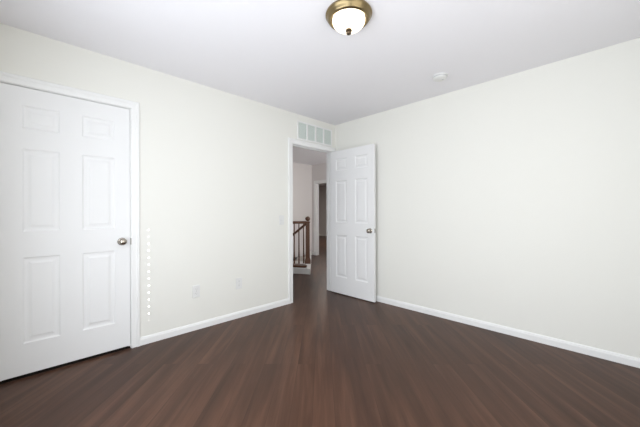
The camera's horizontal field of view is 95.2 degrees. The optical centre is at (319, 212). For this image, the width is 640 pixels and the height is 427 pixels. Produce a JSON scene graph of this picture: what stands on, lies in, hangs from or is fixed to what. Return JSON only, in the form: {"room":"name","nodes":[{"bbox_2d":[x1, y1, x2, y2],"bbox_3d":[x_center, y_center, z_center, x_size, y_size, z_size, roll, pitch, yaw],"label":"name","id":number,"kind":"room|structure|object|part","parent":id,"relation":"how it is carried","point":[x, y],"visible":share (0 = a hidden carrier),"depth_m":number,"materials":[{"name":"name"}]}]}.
{"room":"empty bedroom","nodes":[
{"label":"empty bedroom","id":0,"kind":"room"},
{"bbox_2d":[0,23,334,336],"bbox_3d":[-1.100,-0.057,3.096,3.615,2.450,0.115,0,0,-45],"label":"wall","id":1,"kind":"structure","parent":0,"point":[214,162],"depth_m":2.87,"materials":[{"name":"white paint"}]},
{"bbox_2d":[0,82,129,380],"bbox_3d":[-1.890,0.130,2.224,0.764,2.018,0.093,0,0,-45],"label":"door","id":2,"kind":"structure","parent":1,"relation":"in","point":[65,160],"depth_m":2.19,"materials":[{"name":"white wood"}]},
{"bbox_3d":[-1.647,0.245,2.440,0.064,0.064,0.058,0,0,-45],"label":"knob","id":3,"kind":"part","parent":2,"relation":"part of","materials":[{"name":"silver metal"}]},
{"bbox_2d":[0,71,139,381],"bbox_3d":[-1.926,0.105,2.268,0.895,2.111,0.132,0,0,-45],"label":"door frame","id":4,"kind":"structure","parent":1,"relation":"attached to","point":[8,78],"depth_m":2.50,"materials":[{"name":"white wood"}]},
{"bbox_2d":[192,285,199,297],"bbox_3d":[-1.222,0.781,2.887,0.074,0.122,0.008,0,0,-45],"label":"wall outlet","id":5,"kind":"object","parent":1,"relation":"attached to","point":[195,289],"visible":1,"depth_m":2.88,"materials":[{"name":"white plastic"}]},
{"bbox_2d":[140,298,288,345],"bbox_3d":[-0.982,1.124,3.120,1.642,0.069,0.013,0,0,-45],"label":"baseboard","id":6,"kind":"structure","parent":1,"relation":"attached to","point":[162,335],"depth_m":2.96,"materials":[{"name":"white wood"}]},
{"bbox_2d":[236,277,241,288],"bbox_3d":[-0.890,0.780,3.214,0.074,0.122,0.008,0,0,-45],"label":"wall outlet","id":7,"kind":"object","parent":1,"relation":"attached to","point":[238,280],"visible":1,"depth_m":3.21,"materials":[{"name":"white plastic"}]},
{"bbox_2d":[279,215,283,224],"bbox_3d":[-0.471,0.095,3.623,0.072,0.116,0.017,0,0,-45],"label":"light switch","id":8,"kind":"object","parent":1,"relation":"attached to","point":[281,217],"visible":1,"depth_m":3.62,"materials":[{"name":"white plastic"}]},
{"bbox_2d":[288,137,334,303],"bbox_3d":[-0.127,0.105,4.056,0.895,2.102,0.150,0,0,-45],"label":"door frame","id":9,"kind":"structure","parent":1,"relation":"attached to","point":[292,142],"depth_m":3.81,"materials":[{"name":"white wood"}]},
{"bbox_2d":[297,120,331,146],"bbox_3d":[-0.061,-1.078,4.037,0.660,0.242,0.010,0,0,-45],"label":"air vent","id":10,"kind":"object","parent":1,"relation":"in","point":[305,131],"visible":1,"depth_m":4.01,"materials":[{"name":"white metal"}]},
{"bbox_2d":[331,144,375,301],"bbox_3d":[0.423,0.135,3.974,0.118,2.014,0.766,0,0,-45],"label":"door","id":11,"kind":"structure","parent":1,"relation":"in","point":[353,170],"depth_m":3.94,"materials":[{"name":"white wood"}]},
{"bbox_2d":[293,162,311,260],"bbox_3d":[-1.675,1.290,6.603,3.990,5.140,0.120,0,0,-45],"label":"wall","id":12,"kind":"structure","parent":0,"point":[302,173],"depth_m":7.70,"materials":[{"name":"white paint"}]},
{"bbox_2d":[312,163,325,251],"bbox_3d":[0.936,-0.062,6.866,0.100,2.450,3.420,0,0,-45],"label":"wall","id":13,"kind":"structure","parent":0,"point":[318,170],"depth_m":7.89,"materials":[{"name":"white paint"}]},
{"bbox_2d":[314,180,325,254],"bbox_3d":[0.194,0.152,7.606,0.120,2.005,0.916,0,0,-45],"label":"door frame","id":14,"kind":"structure","parent":13,"relation":"attached to","point":[316,183],"depth_m":7.87,"materials":[{"name":"white wood"}]},
{"bbox_2d":[0,236,639,426],"bbox_3d":[-0.702,1.257,7.891,10.915,0.200,13.615,0,0,-45],"label":"floor","id":15,"kind":"structure","parent":0,"point":[323,358],"depth_m":2.02,"materials":[{"name":"brown wood"}]},
{"bbox_2d":[0,346,130,383],"bbox_3d":[-1.931,1.160,2.276,0.761,0.004,0.109,0,0,-45],"label":"threshold","id":16,"kind":"object","parent":15,"relation":"on","point":[126,347],"visible":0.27,"depth_m":2.21,"materials":[{"name":"black"}]},
{"bbox_2d":[293,251,310,273],"bbox_3d":[-0.584,1.207,6.340,2.683,0.310,1.863,0,0,-45],"label":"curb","id":17,"kind":"object","parent":15,"relation":"on","point":[307,270],"visible":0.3,"depth_m":5.51,"materials":[{"name":"white wood"}]},
{"bbox_2d":[293,263,306,267],"bbox_3d":[-0.931,1.033,5.816,1.433,0.040,0.191,0,0,17],"label":"stair nosing","id":18,"kind":"structure","parent":17,"relation":"on","point":[294,265],"depth_m":5.56,"materials":[{"name":"brown wood"}]},
{"bbox_2d":[293,216,310,263],"bbox_3d":[-0.893,0.668,6.008,1.376,1.166,0.533,0,0,16],"label":"stair railing","id":19,"kind":"object","parent":17,"relation":"on","point":[306,223],"visible":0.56,"depth_m":5.98,"materials":[{"name":"brown wood"}]},
{"bbox_3d":[-0.840,0.208,5.961,1.120,0.055,0.058,0,0,-6],"label":"handrail","id":20,"kind":"part","parent":19,"relation":"part of","materials":[{"name":"brown wood"}]},
{"bbox_3d":[-0.252,0.617,6.024,0.124,0.868,0.124,0,0,0],"label":"newel post","id":21,"kind":"part","parent":19,"relation":"part of","materials":[{"name":"brown wood"}]},
{"bbox_2d":[0,0,639,186],"bbox_3d":[-0.709,-1.358,7.891,10.915,0.150,13.615,0,0,-45],"label":"ceiling","id":22,"kind":"structure","parent":0,"point":[286,55],"depth_m":2.19,"materials":[{"name":"white paint"}]},
{"bbox_2d":[326,0,371,34],"bbox_3d":[0.186,-1.216,1.892,0.300,0.138,0.300,0,0,-45],"label":"ceiling light","id":23,"kind":"object","parent":22,"relation":"attached to","point":[347,17],"visible":1,"depth_m":1.82,"materials":[{"name":"antique brass"},{"name":"frosted white glass"}]},
{"bbox_3d":[0.186,-1.223,1.892,0.212,0.080,0.212,0,0,-45],"label":"lamp shade","id":24,"kind":"part","parent":23,"relation":"part of","materials":[{"name":"white glass"}]},
{"bbox_2d":[432,73,447,81],"bbox_3d":[1.133,-1.268,2.759,0.134,0.038,0.134,0,0,-45],"label":"smoke detector","id":25,"kind":"object","parent":22,"relation":"attached to","point":[438,77],"visible":1,"depth_m":2.73,"materials":[{"name":"white plastic"}]},
{"bbox_2d":[319,186,326,234],"bbox_3d":[0.128,-0.060,11.043,4.900,2.450,8.500,0,0,-45],"label":"wall","id":26,"kind":"structure","parent":0,"point":[322,189],"depth_m":14.35,"materials":[{"name":"white paint"}]},
{"bbox_2d":[335,38,639,357],"bbox_3d":[1.497,-0.064,3.120,0.115,2.450,3.730,0,0,-45],"label":"wall","id":27,"kind":"structure","parent":0,"point":[512,201],"depth_m":2.69,"materials":[{"name":"white paint"}]},
{"bbox_2d":[376,296,639,367],"bbox_3d":[1.455,1.117,3.075,0.013,0.069,3.500,0,0,-45],"label":"baseboard","id":28,"kind":"structure","parent":27,"relation":"attached to","point":[591,351],"depth_m":2.65,"materials":[{"name":"white wood"}]}
]}

